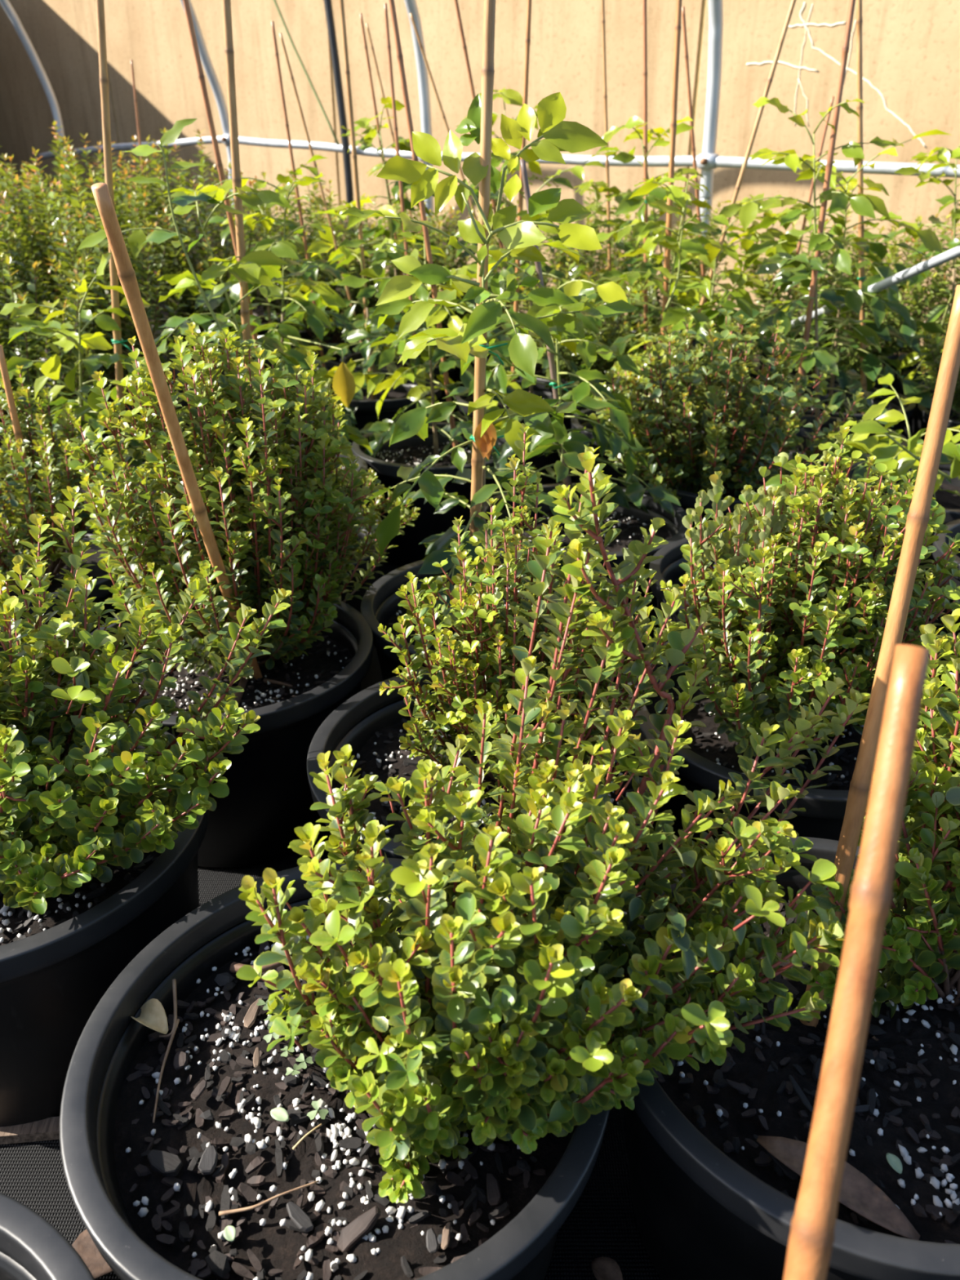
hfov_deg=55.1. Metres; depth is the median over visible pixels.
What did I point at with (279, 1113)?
fallen leaf
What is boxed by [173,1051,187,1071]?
chunk
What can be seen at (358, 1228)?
chunk
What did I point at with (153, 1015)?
dry leaf
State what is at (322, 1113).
weed
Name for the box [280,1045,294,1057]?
weed
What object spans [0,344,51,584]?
bamboo stake
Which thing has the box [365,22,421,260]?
bamboo stake
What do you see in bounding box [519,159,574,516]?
bamboo stake
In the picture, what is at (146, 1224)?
pot
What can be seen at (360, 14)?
bamboo stake
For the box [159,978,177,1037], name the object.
twig
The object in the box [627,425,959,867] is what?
potted shrub
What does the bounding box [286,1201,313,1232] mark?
chunk
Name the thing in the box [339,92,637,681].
potted tree
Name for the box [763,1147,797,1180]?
chunk
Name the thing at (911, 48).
wall
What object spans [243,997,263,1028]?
chunk
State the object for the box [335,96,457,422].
potted tree
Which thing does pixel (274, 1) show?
rope
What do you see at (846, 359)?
plant
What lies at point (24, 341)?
plant
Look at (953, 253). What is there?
pipe
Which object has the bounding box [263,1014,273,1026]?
weed
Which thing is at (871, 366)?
potted tree
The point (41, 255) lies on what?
plant
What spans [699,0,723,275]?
hoop
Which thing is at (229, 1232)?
fallen leaf
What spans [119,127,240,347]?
plant
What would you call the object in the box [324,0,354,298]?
post
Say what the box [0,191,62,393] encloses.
plant
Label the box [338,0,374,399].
bamboo stake
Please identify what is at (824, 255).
plant
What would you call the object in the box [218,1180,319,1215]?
twig
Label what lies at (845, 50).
bamboo stake
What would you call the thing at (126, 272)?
bamboo stake
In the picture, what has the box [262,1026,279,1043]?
weed
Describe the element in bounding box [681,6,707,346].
bamboo stake
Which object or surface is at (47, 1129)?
batten
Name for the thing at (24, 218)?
plant
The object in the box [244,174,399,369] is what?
plant
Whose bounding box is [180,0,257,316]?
hoop
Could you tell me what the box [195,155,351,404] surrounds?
potted tree
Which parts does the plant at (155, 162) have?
pot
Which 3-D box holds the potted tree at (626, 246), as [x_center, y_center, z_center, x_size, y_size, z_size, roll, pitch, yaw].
[0.429,-1.241,3.364,0.411,0.791,0.483,-10,29,-18]
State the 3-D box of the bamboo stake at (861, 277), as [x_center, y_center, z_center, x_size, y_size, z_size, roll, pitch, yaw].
[0.949,-1.218,2.285,0.306,1.505,0.032,4,28,7]
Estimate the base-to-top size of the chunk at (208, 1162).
0.007 m
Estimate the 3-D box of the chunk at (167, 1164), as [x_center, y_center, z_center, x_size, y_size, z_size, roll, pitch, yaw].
[-0.220,0.363,0.639,0.025,0.008,0.015,9,29,16]
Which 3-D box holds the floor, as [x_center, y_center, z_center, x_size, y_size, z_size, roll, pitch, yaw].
[-0.500,-1.294,4.396,13.000,0.060,15.000,0,27,0]
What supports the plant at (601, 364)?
on the floor
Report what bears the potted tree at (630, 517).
on the floor
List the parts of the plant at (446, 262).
pot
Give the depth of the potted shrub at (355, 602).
1.54 m
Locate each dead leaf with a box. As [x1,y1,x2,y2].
[71,1229,113,1279]
[591,1256,622,1279]
[755,1135,919,1239]
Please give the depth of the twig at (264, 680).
1.23 m
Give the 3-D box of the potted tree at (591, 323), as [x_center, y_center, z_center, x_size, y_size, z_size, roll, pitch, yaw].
[0.157,-0.850,2.547,0.472,0.845,0.449,-4,28,-9]
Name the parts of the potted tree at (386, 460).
pot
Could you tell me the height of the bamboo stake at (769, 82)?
1.531 m
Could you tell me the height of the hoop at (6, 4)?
2.625 m
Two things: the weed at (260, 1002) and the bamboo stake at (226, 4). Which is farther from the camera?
the bamboo stake at (226, 4)
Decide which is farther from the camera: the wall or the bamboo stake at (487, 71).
the wall
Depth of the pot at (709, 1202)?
0.68 m
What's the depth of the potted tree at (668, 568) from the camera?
1.46 m
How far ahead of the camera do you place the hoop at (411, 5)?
4.29 m
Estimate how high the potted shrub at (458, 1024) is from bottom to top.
0.666 m
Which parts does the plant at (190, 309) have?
pot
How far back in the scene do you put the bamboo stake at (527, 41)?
2.25 m
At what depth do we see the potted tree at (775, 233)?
2.95 m
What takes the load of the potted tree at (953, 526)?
on the floor
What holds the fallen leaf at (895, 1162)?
on the potted shrub at (709, 1202)
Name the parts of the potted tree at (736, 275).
pot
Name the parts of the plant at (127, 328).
pot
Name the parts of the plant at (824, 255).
pot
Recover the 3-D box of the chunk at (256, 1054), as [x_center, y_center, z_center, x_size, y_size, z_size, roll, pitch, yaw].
[-0.173,0.324,0.714,0.005,0.005,0.016,-4,28,-8]
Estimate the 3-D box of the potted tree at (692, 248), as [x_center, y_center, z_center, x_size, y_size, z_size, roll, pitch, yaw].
[0.436,-0.692,2.270,0.428,0.818,0.469,0,27,0]
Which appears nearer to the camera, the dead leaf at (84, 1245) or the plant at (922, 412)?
the dead leaf at (84, 1245)
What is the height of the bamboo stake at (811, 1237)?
0.503 m
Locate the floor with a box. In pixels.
[0,280,930,1279]
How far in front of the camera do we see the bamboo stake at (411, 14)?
3.18 m
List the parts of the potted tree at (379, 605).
pot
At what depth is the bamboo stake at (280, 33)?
2.90 m
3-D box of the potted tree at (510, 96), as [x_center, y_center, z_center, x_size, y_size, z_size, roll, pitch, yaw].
[0.095,-1.233,3.083,0.462,1.035,0.438,-19,33,-32]
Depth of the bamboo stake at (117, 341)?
1.59 m
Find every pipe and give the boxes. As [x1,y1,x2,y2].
[38,133,959,177]
[790,244,959,329]
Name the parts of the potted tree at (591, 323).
pot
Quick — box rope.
[273,0,339,145]
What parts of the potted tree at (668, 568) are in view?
pot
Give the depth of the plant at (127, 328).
2.44 m
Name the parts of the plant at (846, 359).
pot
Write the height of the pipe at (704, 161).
0.204 m
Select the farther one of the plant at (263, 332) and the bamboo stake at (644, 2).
the plant at (263, 332)
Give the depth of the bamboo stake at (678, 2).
2.04 m
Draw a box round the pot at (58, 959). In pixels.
[0,724,209,1126]
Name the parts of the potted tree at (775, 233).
pot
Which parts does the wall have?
wall panel, wall panel, wall panel, wall panel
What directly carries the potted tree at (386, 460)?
on the floor
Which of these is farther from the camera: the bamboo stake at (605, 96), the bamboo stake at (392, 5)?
the bamboo stake at (605, 96)
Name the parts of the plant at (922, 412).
pot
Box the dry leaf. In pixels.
[130,998,168,1034]
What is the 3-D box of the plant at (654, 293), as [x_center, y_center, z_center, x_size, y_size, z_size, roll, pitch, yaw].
[0.736,-1.369,3.683,0.516,0.726,0.593,3,27,5]
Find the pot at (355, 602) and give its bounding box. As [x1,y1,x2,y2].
[163,509,387,664]
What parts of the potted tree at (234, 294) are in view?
pot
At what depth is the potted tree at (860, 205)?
2.05 m
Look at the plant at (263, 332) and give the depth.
3.72 m
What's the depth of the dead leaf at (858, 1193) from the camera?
0.62 m
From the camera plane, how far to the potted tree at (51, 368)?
1.68 m
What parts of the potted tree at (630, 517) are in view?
pot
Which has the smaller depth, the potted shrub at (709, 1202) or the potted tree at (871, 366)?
the potted shrub at (709, 1202)
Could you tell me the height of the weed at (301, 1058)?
0.020 m
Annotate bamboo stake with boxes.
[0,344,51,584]
[91,182,262,679]
[95,0,131,497]
[130,59,160,326]
[182,0,269,392]
[222,0,257,436]
[271,21,324,367]
[279,32,362,342]
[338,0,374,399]
[359,13,403,275]
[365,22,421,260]
[383,3,415,335]
[388,0,457,447]
[409,13,504,312]
[453,0,514,304]
[468,0,507,583]
[511,0,531,382]
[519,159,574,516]
[601,0,612,334]
[642,0,656,355]
[660,0,682,351]
[678,0,795,377]
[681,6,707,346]
[782,644,930,1279]
[786,96,834,300]
[790,0,855,451]
[799,284,959,1026]
[856,0,866,413]
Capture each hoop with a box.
[0,0,71,177]
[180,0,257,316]
[404,0,434,229]
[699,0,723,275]
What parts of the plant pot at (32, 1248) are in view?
pot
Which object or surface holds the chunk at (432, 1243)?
on the potted shrub at (458, 1024)
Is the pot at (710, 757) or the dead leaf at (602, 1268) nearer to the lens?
the dead leaf at (602, 1268)
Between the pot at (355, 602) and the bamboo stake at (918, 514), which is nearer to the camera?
the bamboo stake at (918, 514)
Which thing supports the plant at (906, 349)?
on the floor
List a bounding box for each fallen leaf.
[222,1225,235,1242]
[270,1106,288,1121]
[885,1152,902,1173]
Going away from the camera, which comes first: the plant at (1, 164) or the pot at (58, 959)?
the pot at (58, 959)
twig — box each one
[152,1018,179,1123]
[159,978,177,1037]
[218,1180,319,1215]
[229,961,283,973]
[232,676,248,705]
[262,678,293,687]
[292,1123,321,1150]
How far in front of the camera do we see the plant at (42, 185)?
2.83 m
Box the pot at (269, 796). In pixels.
[90,597,373,867]
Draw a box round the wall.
[0,0,959,361]
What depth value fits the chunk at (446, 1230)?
0.59 m
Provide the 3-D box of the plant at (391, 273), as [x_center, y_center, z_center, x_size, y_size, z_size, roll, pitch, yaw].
[-0.362,-1.424,3.733,0.563,0.778,0.560,-2,27,-4]
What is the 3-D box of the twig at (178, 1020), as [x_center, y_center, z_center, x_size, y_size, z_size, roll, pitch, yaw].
[-0.241,0.327,0.702,0.006,0.010,0.084,-1,27,-3]
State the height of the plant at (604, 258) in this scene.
0.764 m
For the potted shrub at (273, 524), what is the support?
on the floor
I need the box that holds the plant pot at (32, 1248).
[0,1192,94,1279]
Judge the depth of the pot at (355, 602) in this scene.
1.56 m
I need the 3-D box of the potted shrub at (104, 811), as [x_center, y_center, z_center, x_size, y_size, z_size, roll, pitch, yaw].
[-0.451,0.168,0.887,0.459,0.559,0.398,19,33,32]
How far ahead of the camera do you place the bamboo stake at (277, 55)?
2.65 m
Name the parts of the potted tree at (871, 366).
pot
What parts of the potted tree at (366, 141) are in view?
pot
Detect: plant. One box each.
[0,120,158,351]
[0,146,45,343]
[0,152,56,386]
[0,163,46,285]
[0,170,193,471]
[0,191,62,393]
[0,244,103,463]
[9,134,178,388]
[19,133,149,321]
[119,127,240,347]
[122,128,267,418]
[222,163,346,368]
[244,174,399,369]
[320,186,457,349]
[356,201,510,413]
[420,200,563,341]
[500,250,650,419]
[515,186,648,322]
[601,198,739,353]
[741,200,917,370]
[747,234,950,400]
[852,211,959,403]
[913,316,959,471]
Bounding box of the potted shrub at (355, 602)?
[163,463,420,664]
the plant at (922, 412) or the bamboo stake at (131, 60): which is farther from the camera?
the bamboo stake at (131, 60)
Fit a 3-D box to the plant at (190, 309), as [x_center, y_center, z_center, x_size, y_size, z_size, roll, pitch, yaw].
[-0.975,-1.284,3.278,0.499,0.946,0.475,9,29,17]
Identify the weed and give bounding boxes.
[256,999,268,1010]
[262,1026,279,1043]
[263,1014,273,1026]
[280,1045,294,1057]
[285,1063,301,1075]
[295,1053,313,1068]
[306,1098,328,1119]
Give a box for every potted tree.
[0,252,175,542]
[77,118,373,495]
[177,172,357,444]
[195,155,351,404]
[306,194,453,448]
[322,231,519,566]
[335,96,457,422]
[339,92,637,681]
[443,244,687,661]
[444,87,573,398]
[453,160,608,488]
[540,179,648,353]
[570,173,752,505]
[584,115,759,382]
[633,199,781,439]
[648,402,892,643]
[652,194,813,356]
[718,97,928,512]
[732,128,952,435]
[832,373,959,623]
[877,145,959,439]
[928,519,959,690]
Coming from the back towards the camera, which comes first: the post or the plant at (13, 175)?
the post
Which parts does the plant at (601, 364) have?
pot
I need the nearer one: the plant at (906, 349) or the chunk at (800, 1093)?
the chunk at (800, 1093)
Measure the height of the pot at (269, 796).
0.259 m
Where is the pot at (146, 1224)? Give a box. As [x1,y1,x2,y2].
[59,857,613,1279]
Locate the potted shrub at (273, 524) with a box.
[63,322,413,867]
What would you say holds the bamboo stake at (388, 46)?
in the potted tree at (366, 141)
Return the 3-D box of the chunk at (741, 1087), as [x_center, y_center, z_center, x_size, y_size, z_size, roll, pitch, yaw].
[0.194,0.336,0.693,0.018,0.004,0.006,9,29,17]
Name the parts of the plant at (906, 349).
pot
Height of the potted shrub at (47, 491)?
0.554 m
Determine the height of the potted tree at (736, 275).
0.760 m
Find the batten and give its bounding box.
[0,1115,59,1144]
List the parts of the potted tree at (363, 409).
pot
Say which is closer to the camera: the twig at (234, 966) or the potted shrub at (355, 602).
the twig at (234, 966)
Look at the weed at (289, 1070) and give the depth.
0.70 m
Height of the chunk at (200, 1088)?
0.005 m
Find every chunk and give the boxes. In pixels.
[146,1149,182,1177]
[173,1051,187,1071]
[191,1079,207,1101]
[198,1145,217,1174]
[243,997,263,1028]
[253,1047,260,1067]
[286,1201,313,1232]
[337,1205,381,1252]
[426,1228,438,1253]
[440,1222,451,1249]
[486,1173,501,1205]
[724,1079,749,1093]
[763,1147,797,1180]
[788,1074,813,1111]
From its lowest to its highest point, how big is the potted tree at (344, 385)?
0.820 m
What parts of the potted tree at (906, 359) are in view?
pot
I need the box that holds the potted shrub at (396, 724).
[306,422,671,871]
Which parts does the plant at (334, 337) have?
pot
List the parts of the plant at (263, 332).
pot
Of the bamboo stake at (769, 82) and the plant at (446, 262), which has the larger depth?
the plant at (446, 262)
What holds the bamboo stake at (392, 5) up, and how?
in the potted tree at (386, 460)
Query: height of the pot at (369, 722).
0.259 m
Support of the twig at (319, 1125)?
on the potted shrub at (458, 1024)
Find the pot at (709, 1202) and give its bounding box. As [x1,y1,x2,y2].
[610,835,959,1279]
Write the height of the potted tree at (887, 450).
0.478 m
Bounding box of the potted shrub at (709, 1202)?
[610,608,959,1279]
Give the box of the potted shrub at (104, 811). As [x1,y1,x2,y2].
[0,485,291,1126]
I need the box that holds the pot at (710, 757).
[627,632,944,867]
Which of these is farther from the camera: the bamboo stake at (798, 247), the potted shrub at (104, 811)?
the bamboo stake at (798, 247)
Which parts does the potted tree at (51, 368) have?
pot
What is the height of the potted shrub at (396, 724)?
0.597 m
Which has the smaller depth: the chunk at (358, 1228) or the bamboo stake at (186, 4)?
the chunk at (358, 1228)
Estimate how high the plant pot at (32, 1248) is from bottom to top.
0.259 m
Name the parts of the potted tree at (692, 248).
pot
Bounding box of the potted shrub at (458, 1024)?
[59,444,870,1279]
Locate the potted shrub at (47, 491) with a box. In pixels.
[0,364,136,651]
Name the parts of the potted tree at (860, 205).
pot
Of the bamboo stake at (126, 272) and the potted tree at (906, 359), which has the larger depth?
the potted tree at (906, 359)
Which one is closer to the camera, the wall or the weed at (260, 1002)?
the weed at (260, 1002)
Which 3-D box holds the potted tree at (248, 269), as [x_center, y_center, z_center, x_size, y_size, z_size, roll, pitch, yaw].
[-0.455,-0.514,1.833,0.402,0.904,0.493,7,28,14]
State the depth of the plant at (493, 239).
3.70 m
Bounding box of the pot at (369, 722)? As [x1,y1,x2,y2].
[306,670,667,871]
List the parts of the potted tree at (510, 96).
pot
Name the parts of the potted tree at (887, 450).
pot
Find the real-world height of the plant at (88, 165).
0.945 m
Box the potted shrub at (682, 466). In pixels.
[588,308,864,531]
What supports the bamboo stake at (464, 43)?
in the potted tree at (510, 96)
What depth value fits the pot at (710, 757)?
1.06 m
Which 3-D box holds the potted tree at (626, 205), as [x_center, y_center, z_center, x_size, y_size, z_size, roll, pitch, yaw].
[0.612,-1.097,2.906,0.594,0.955,0.528,0,27,0]
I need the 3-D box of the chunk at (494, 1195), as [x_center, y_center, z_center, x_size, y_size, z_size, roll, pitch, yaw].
[0.009,0.372,0.624,0.009,0.007,0.021,-2,27,-4]
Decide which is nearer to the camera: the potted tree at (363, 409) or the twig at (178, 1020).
the twig at (178, 1020)

